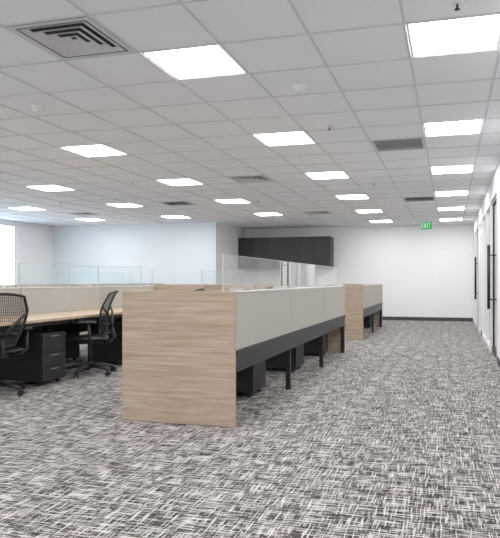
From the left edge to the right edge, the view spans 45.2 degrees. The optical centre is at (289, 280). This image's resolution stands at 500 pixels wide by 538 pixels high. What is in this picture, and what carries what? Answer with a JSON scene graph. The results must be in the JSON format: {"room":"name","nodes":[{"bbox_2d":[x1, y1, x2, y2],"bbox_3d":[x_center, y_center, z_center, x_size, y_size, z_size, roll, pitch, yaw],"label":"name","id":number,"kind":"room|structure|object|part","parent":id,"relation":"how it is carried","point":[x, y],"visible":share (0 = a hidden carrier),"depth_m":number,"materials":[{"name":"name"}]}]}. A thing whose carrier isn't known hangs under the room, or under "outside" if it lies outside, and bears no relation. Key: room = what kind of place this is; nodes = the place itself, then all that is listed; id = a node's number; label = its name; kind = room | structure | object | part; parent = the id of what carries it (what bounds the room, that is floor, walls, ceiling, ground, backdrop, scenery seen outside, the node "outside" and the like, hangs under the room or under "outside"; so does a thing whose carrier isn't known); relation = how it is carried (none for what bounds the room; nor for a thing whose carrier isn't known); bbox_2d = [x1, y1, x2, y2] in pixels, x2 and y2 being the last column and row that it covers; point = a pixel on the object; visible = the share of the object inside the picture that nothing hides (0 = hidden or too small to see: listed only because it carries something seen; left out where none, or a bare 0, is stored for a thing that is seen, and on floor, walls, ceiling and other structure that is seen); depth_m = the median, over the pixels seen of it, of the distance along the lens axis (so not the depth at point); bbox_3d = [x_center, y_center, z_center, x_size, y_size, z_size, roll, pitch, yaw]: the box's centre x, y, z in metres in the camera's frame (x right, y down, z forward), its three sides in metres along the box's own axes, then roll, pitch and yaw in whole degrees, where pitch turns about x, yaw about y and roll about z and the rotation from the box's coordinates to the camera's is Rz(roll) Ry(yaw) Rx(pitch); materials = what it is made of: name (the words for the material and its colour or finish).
{"room":"open-plan office","nodes":[
{"label":"open-plan office","id":0,"kind":"room"},
{"bbox_2d":[0,219,52,284],"bbox_3d":[-9.539,-0.301,8.369,0.150,2.903,19.250,0,0,15],"label":"wall","id":1,"kind":"structure","parent":0,"point":[34,242],"depth_m":16.82,"materials":[{"name":"paint"}]},
{"bbox_2d":[0,223,15,284],"bbox_3d":[-7.849,-0.555,14.697,0.070,1.910,3.150,0,0,15],"label":"window frame","id":2,"kind":"structure","parent":1,"relation":"in","point":[5,224],"depth_m":16.17,"materials":[{"name":"metal"}]},
{"bbox_2d":[53,222,217,283],"bbox_3d":[-4.553,-0.301,17.078,5.290,2.903,0.150,0,0,15],"label":"wall","id":3,"kind":"structure","parent":0,"point":[177,253],"depth_m":16.93,"materials":[{"name":"paint"}]},
{"bbox_2d":[218,222,244,283],"bbox_3d":[-1.767,-0.301,17.550,0.150,2.903,2.200,0,0,15],"label":"wall","id":4,"kind":"structure","parent":0,"point":[228,235],"depth_m":17.33,"materials":[{"name":"paint"}]},
{"bbox_2d":[0,0,499,228],"bbox_3d":[-1.676,-1.703,7.486,15.500,0.220,21.600,0,0,15],"label":"ceiling","id":5,"kind":"structure","parent":0,"point":[359,71],"depth_m":5.80,"materials":[{"name":"tile"}]},
{"bbox_2d":[10,207,42,210],"bbox_3d":[-5.866,-1.644,13.361,0.592,0.098,0.592,0,0,15],"label":"ceiling light","id":6,"kind":"object","parent":5,"relation":"in","point":[19,208],"depth_m":13.29,"materials":[{"name":"white plastic"}]},
{"bbox_2d":[31,104,45,112],"bbox_3d":[-2.309,-1.573,5.502,0.130,0.051,0.130,0,0,15],"label":"smoke detector","id":7,"kind":"object","parent":5,"relation":"attached to","point":[37,108],"visible":1,"depth_m":5.46,"materials":[{"name":"white plastic"}]},
{"bbox_2d":[27,185,72,191],"bbox_3d":[-4.139,-1.644,10.376,0.592,0.098,0.592,0,0,15],"label":"ceiling light","id":8,"kind":"object","parent":5,"relation":"in","point":[50,187],"depth_m":10.40,"materials":[{"name":"white plastic"}]},
{"bbox_2d":[5,16,136,60],"bbox_3d":[-1.432,-1.607,3.974,0.592,0.033,0.592,0,0,15],"label":"ceiling vent","id":9,"kind":"object","parent":5,"relation":"in","point":[78,36],"visible":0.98,"depth_m":3.97,"materials":[{"name":"metal"}]},
{"bbox_2d":[66,212,96,215],"bbox_3d":[-4.962,-1.607,14.381,0.592,0.033,0.592,0,0,15],"label":"ceiling vent","id":10,"kind":"object","parent":5,"relation":"in","point":[84,213],"visible":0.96,"depth_m":14.45,"materials":[{"name":"metal"}]},
{"bbox_2d":[77,218,105,220],"bbox_3d":[-5.237,-1.644,15.717,0.592,0.098,0.592,0,0,15],"label":"ceiling light","id":11,"kind":"object","parent":5,"relation":"in","point":[89,219],"depth_m":15.69,"materials":[{"name":"white plastic"}]},
{"bbox_2d":[60,145,126,156],"bbox_3d":[-2.412,-1.644,7.391,0.592,0.098,0.592,0,0,15],"label":"ceiling light","id":12,"kind":"object","parent":5,"relation":"in","point":[92,150],"depth_m":7.41,"materials":[{"name":"white plastic"}]},
{"bbox_2d":[106,203,142,207],"bbox_3d":[-3.510,-1.644,12.732,0.592,0.098,0.592,0,0,15],"label":"ceiling light","id":13,"kind":"object","parent":5,"relation":"in","point":[127,204],"depth_m":12.76,"materials":[{"name":"white plastic"}]},
{"bbox_2d":[160,216,188,218],"bbox_3d":[-2.881,-1.644,15.087,0.592,0.098,0.592,0,0,15],"label":"ceiling light","id":14,"kind":"object","parent":5,"relation":"in","point":[170,217],"depth_m":15.19,"materials":[{"name":"white plastic"}]},
{"bbox_2d":[158,201,194,205],"bbox_3d":[-2.332,-1.608,12.417,0.592,0.030,0.592,0,0,15],"label":"ceiling vent","id":15,"kind":"object","parent":5,"relation":"in","point":[180,202],"visible":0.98,"depth_m":12.46,"materials":[{"name":"metal"}]},
{"bbox_2d":[156,179,203,185],"bbox_3d":[-1.783,-1.644,9.747,0.592,0.098,0.592,0,0,15],"label":"ceiling light","id":16,"kind":"object","parent":5,"relation":"in","point":[176,182],"depth_m":9.77,"materials":[{"name":"white plastic"}]},
{"bbox_2d":[141,44,247,79],"bbox_3d":[-0.685,-1.644,4.406,0.592,0.098,0.592,0,0,15],"label":"ceiling light","id":17,"kind":"object","parent":5,"relation":"in","point":[211,60],"depth_m":4.39,"materials":[{"name":"white plastic"}]},
{"bbox_2d":[215,199,249,203],"bbox_3d":[-1.154,-1.644,12.103,0.592,0.098,0.592,0,0,15],"label":"ceiling light","id":18,"kind":"object","parent":5,"relation":"in","point":[235,200],"depth_m":12.12,"materials":[{"name":"white plastic"}]},
{"bbox_2d":[228,175,274,182],"bbox_3d":[-0.605,-1.607,9.432,0.592,0.033,0.592,0,0,15],"label":"ceiling vent","id":19,"kind":"object","parent":5,"relation":"in","point":[261,178],"visible":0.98,"depth_m":9.47,"materials":[{"name":"metal"}]},
{"bbox_2d":[253,213,280,215],"bbox_3d":[-0.525,-1.644,14.458,0.592,0.098,0.592,0,0,15],"label":"ceiling light","id":20,"kind":"object","parent":5,"relation":"in","point":[260,214],"depth_m":14.50,"materials":[{"name":"white plastic"}]},
{"bbox_2d":[253,131,314,145],"bbox_3d":[-0.056,-1.644,6.762,0.592,0.098,0.592,0,0,15],"label":"ceiling light","id":21,"kind":"object","parent":5,"relation":"in","point":[289,138],"depth_m":6.74,"materials":[{"name":"white plastic"}]},
{"bbox_2d":[292,83,307,92],"bbox_3d":[0.083,-1.573,4.925,0.130,0.051,0.130,0,0,15],"label":"smoke detector","id":22,"kind":"object","parent":5,"relation":"attached to","point":[298,88],"visible":1,"depth_m":4.89,"materials":[{"name":"white plastic"}]},
{"bbox_2d":[303,211,330,214],"bbox_3d":[0.653,-1.607,14.144,0.592,0.033,0.592,0,0,15],"label":"ceiling vent","id":23,"kind":"object","parent":5,"relation":"in","point":[319,212],"visible":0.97,"depth_m":14.24,"materials":[{"name":"metal"}]},
{"bbox_2d":[305,171,348,179],"bbox_3d":[0.573,-1.644,9.118,0.592,0.098,0.592,0,0,15],"label":"ceiling light","id":24,"kind":"object","parent":5,"relation":"in","point":[324,175],"depth_m":9.12,"materials":[{"name":"white plastic"}]},
{"bbox_2d":[336,195,369,199],"bbox_3d":[1.202,-1.644,11.474,0.592,0.098,0.592,0,0,15],"label":"ceiling light","id":25,"kind":"object","parent":5,"relation":"in","point":[344,197],"depth_m":11.53,"materials":[{"name":"white plastic"}]},
{"bbox_2d":[355,210,382,212],"bbox_3d":[1.831,-1.644,13.829,0.592,0.098,0.592,0,0,15],"label":"ceiling light","id":26,"kind":"object","parent":5,"relation":"in","point":[359,211],"depth_m":13.87,"materials":[{"name":"white plastic"}]},
{"bbox_2d":[370,220,391,222],"bbox_3d":[2.460,-1.644,16.185,0.592,0.098,0.592,0,0,15],"label":"ceiling light","id":27,"kind":"object","parent":5,"relation":"in","point":[379,221],"depth_m":16.23,"materials":[{"name":"white plastic"}]},
{"bbox_2d":[371,137,425,150],"bbox_3d":[1.279,-1.608,7.036,0.592,0.030,0.592,0,0,15],"label":"ceiling vent","id":28,"kind":"object","parent":5,"relation":"in","point":[408,142],"visible":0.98,"depth_m":7.07,"materials":[{"name":"metal"}]},
{"bbox_2d":[403,197,434,201],"bbox_3d":[2.537,-1.608,11.748,0.592,0.030,0.592,0,0,15],"label":"ceiling vent","id":29,"kind":"object","parent":5,"relation":"in","point":[411,198],"visible":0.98,"depth_m":11.86,"materials":[{"name":"metal"}]},
{"bbox_2d":[421,221,431,228],"bbox_3d":[3.654,-1.486,16.050,0.290,0.215,0.050,0,0,15],"label":"exit sign","id":30,"kind":"object","parent":5,"relation":"hanging from","point":[426,224],"visible":1,"depth_m":16.03,"materials":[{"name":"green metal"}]},
{"bbox_2d":[439,218,462,220],"bbox_3d":[4.227,-1.644,15.713,0.592,0.098,0.592,0,0,15],"label":"ceiling light","id":31,"kind":"object","parent":5,"relation":"in","point":[457,219],"depth_m":15.69,"materials":[{"name":"white plastic"}]},
{"bbox_2d":[438,207,464,210],"bbox_3d":[3.598,-1.644,13.358,0.592,0.098,0.592,0,0,15],"label":"ceiling light","id":32,"kind":"object","parent":5,"relation":"in","point":[452,208],"depth_m":13.29,"materials":[{"name":"white plastic"}]},
{"bbox_2d":[430,165,473,173],"bbox_3d":[2.340,-1.644,8.646,0.592,0.098,0.592,0,0,15],"label":"ceiling light","id":33,"kind":"object","parent":5,"relation":"in","point":[450,169],"depth_m":8.62,"materials":[{"name":"white plastic"}]},
{"bbox_2d":[435,191,468,195],"bbox_3d":[2.969,-1.644,11.002,0.592,0.098,0.592,0,0,15],"label":"ceiling light","id":34,"kind":"object","parent":5,"relation":"in","point":[451,193],"depth_m":11.00,"materials":[{"name":"white plastic"}]},
{"bbox_2d":[406,14,499,57],"bbox_3d":[1.082,-1.644,3.934,0.592,0.098,0.592,0,0,15],"label":"ceiling light","id":35,"kind":"object","parent":5,"relation":"in","point":[478,33],"depth_m":3.92,"materials":[{"name":"white plastic"}]},
{"bbox_2d":[423,119,483,136],"bbox_3d":[1.711,-1.644,6.290,0.592,0.098,0.592,0,0,15],"label":"ceiling light","id":36,"kind":"object","parent":5,"relation":"in","point":[470,126],"depth_m":6.30,"materials":[{"name":"white plastic"}]},
{"bbox_2d":[451,0,463,10],"bbox_3d":[0.957,-1.573,3.429,0.072,0.051,0.072,0,0,15],"label":"sprinkler","id":37,"kind":"object","parent":5,"relation":"attached to","point":[456,3],"visible":1,"depth_m":3.42,"materials":[{"name":"white metal"}]},
{"bbox_2d":[0,320,499,537],"bbox_3d":[-1.676,1.180,7.486,15.500,0.060,21.600,0,0,15],"label":"floor","id":38,"kind":"structure","parent":0,"point":[397,433],"depth_m":3.94,"materials":[{"name":"carpet"}]},
{"bbox_2d":[0,285,28,287],"bbox_3d":[-6.419,0.470,8.908,1.900,1.359,5.104,0,0,15],"label":"workstation","id":39,"kind":"object","parent":38,"relation":"on","point":[1,286],"visible":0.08,"depth_m":11.18,"materials":[{"name":"fabric"}]},
{"bbox_2d":[0,293,32,395],"bbox_3d":[-2.991,0.634,6.058,0.670,1.031,0.690,0,0,-40],"label":"office chair","id":40,"kind":"object","parent":38,"relation":"on","point":[6,350],"visible":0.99,"depth_m":5.98,"materials":[{"name":"black plastic"}]},
{"bbox_2d":[20,271,158,332],"bbox_3d":[-4.794,0.470,14.994,1.900,1.359,3.424,0,0,15],"label":"workstation","id":41,"kind":"object","parent":38,"relation":"on","point":[123,283],"visible":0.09,"depth_m":13.49,"materials":[{"name":"fabric"}]},
{"bbox_2d":[66,290,118,377],"bbox_3d":[-2.466,0.634,7.364,0.690,1.031,0.670,0,0,-7],"label":"office chair","id":42,"kind":"object","parent":38,"relation":"on","point":[100,338],"visible":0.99,"depth_m":7.29,"materials":[{"name":"black plastic"}]},
{"bbox_2d":[0,262,203,385],"bbox_3d":[-3.038,0.470,8.005,1.900,1.359,5.104,0,0,15],"label":"workstation","id":43,"kind":"object","parent":38,"relation":"on","point":[53,311],"visible":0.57,"depth_m":7.45,"materials":[{"name":"fabric"}]},
{"bbox_3d":[-3.038,0.090,8.005,0.068,0.014,5.040,0,0,15],"label":"trim","id":44,"kind":"part","parent":43,"relation":"part of","materials":[{"name":"silver metal"}]},
{"bbox_2d":[159,270,279,290],"bbox_3d":[-1.413,0.470,14.091,1.900,1.359,3.424,0,0,15],"label":"workstation","id":45,"kind":"object","parent":38,"relation":"on","point":[207,287],"visible":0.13,"depth_m":12.64,"materials":[{"name":"fabric"}]},
{"bbox_3d":[-1.413,0.090,14.091,0.068,0.014,3.360,0,0,15],"label":"trim","id":46,"kind":"part","parent":45,"relation":"part of","materials":[{"name":"silver metal"}]},
{"bbox_2d":[122,254,345,427],"bbox_3d":[-0.240,0.470,7.258,0.992,1.359,5.104,0,0,15],"label":"workstation","id":47,"kind":"object","parent":38,"relation":"on","point":[187,356],"visible":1,"depth_m":4.86,"materials":[{"name":"fabric"}]},
{"bbox_3d":[0.199,0.090,7.140,0.068,0.014,5.040,0,0,15],"label":"trim","id":48,"kind":"part","parent":47,"relation":"part of","materials":[{"name":"white metal"}]},
{"bbox_2d":[238,236,333,268],"bbox_3d":[-0.129,-0.065,17.910,2.810,2.430,0.650,0,0,15],"label":"tall cabinet","id":49,"kind":"object","parent":38,"relation":"on","point":[317,250],"visible":0.38,"depth_m":17.66,"materials":[{"name":"laminate"}]},
{"bbox_2d":[326,284,382,339],"bbox_3d":[1.385,0.617,13.344,0.992,1.067,3.424,0,0,15],"label":"workstation","id":50,"kind":"object","parent":38,"relation":"on","point":[363,302],"visible":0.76,"depth_m":11.65,"materials":[{"name":"fabric"}]},
{"bbox_2d":[245,224,473,317],"bbox_3d":[3.540,-0.301,17.349,10.510,2.903,0.150,0,0,15],"label":"wall","id":51,"kind":"structure","parent":0,"point":[420,272],"depth_m":17.34,"materials":[{"name":"paint"}]},
{"bbox_2d":[382,316,472,320],"bbox_3d":[3.254,1.100,17.342,3.940,0.100,0.012,0,0,15],"label":"baseboard","id":52,"kind":"structure","parent":51,"relation":"attached to","point":[383,317],"depth_m":17.15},
{"bbox_2d":[474,161,499,330],"bbox_3d":[2.430,-0.301,6.389,0.120,2.903,21.600,0,0,15],"label":"wall","id":53,"kind":"structure","parent":0,"point":[495,181],"depth_m":11.16,"materials":[{"name":"paint"}]},
{"bbox_2d":[473,230,475,325],"bbox_3d":[4.911,-0.069,15.756,0.106,2.438,2.176,0,0,15],"label":"window","id":54,"kind":"structure","parent":53,"relation":"in","point":[474,234],"depth_m":16.77,"materials":[{"name":"glass"}]},
{"bbox_2d":[474,226,477,326],"bbox_3d":[4.490,-0.069,14.197,0.218,2.438,1.046,0,0,15],"label":"door","id":55,"kind":"structure","parent":53,"relation":"in","point":[476,257],"depth_m":14.67,"materials":[{"name":"glass"}]},
{"bbox_2d":[478,220,480,334],"bbox_3d":[4.223,-0.069,13.182,0.106,2.438,1.046,0,0,15],"label":"window","id":56,"kind":"structure","parent":53,"relation":"in","point":[479,224],"depth_m":13.65,"materials":[{"name":"glass"}]},
{"bbox_2d":[482,202,489,349],"bbox_3d":[3.604,-0.069,10.863,0.106,2.438,2.546,0,0,15],"label":"window","id":57,"kind":"structure","parent":53,"relation":"in","point":[486,216],"depth_m":11.86,"materials":[{"name":"glass"}]},
{"bbox_2d":[487,187,497,358],"bbox_3d":[3.091,-0.069,8.956,0.218,2.438,1.396,0,0,15],"label":"door","id":58,"kind":"structure","parent":53,"relation":"in","point":[492,249],"depth_m":9.44,"materials":[{"name":"metal"}]},
{"bbox_2d":[498,184,499,358],"bbox_3d":[2.805,-0.070,7.790,0.120,2.440,1.000,0,0,15],"label":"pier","id":59,"kind":"object","parent":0,"point":[499,184],"depth_m":8.01,"materials":[{"name":"white paint"}]}
]}

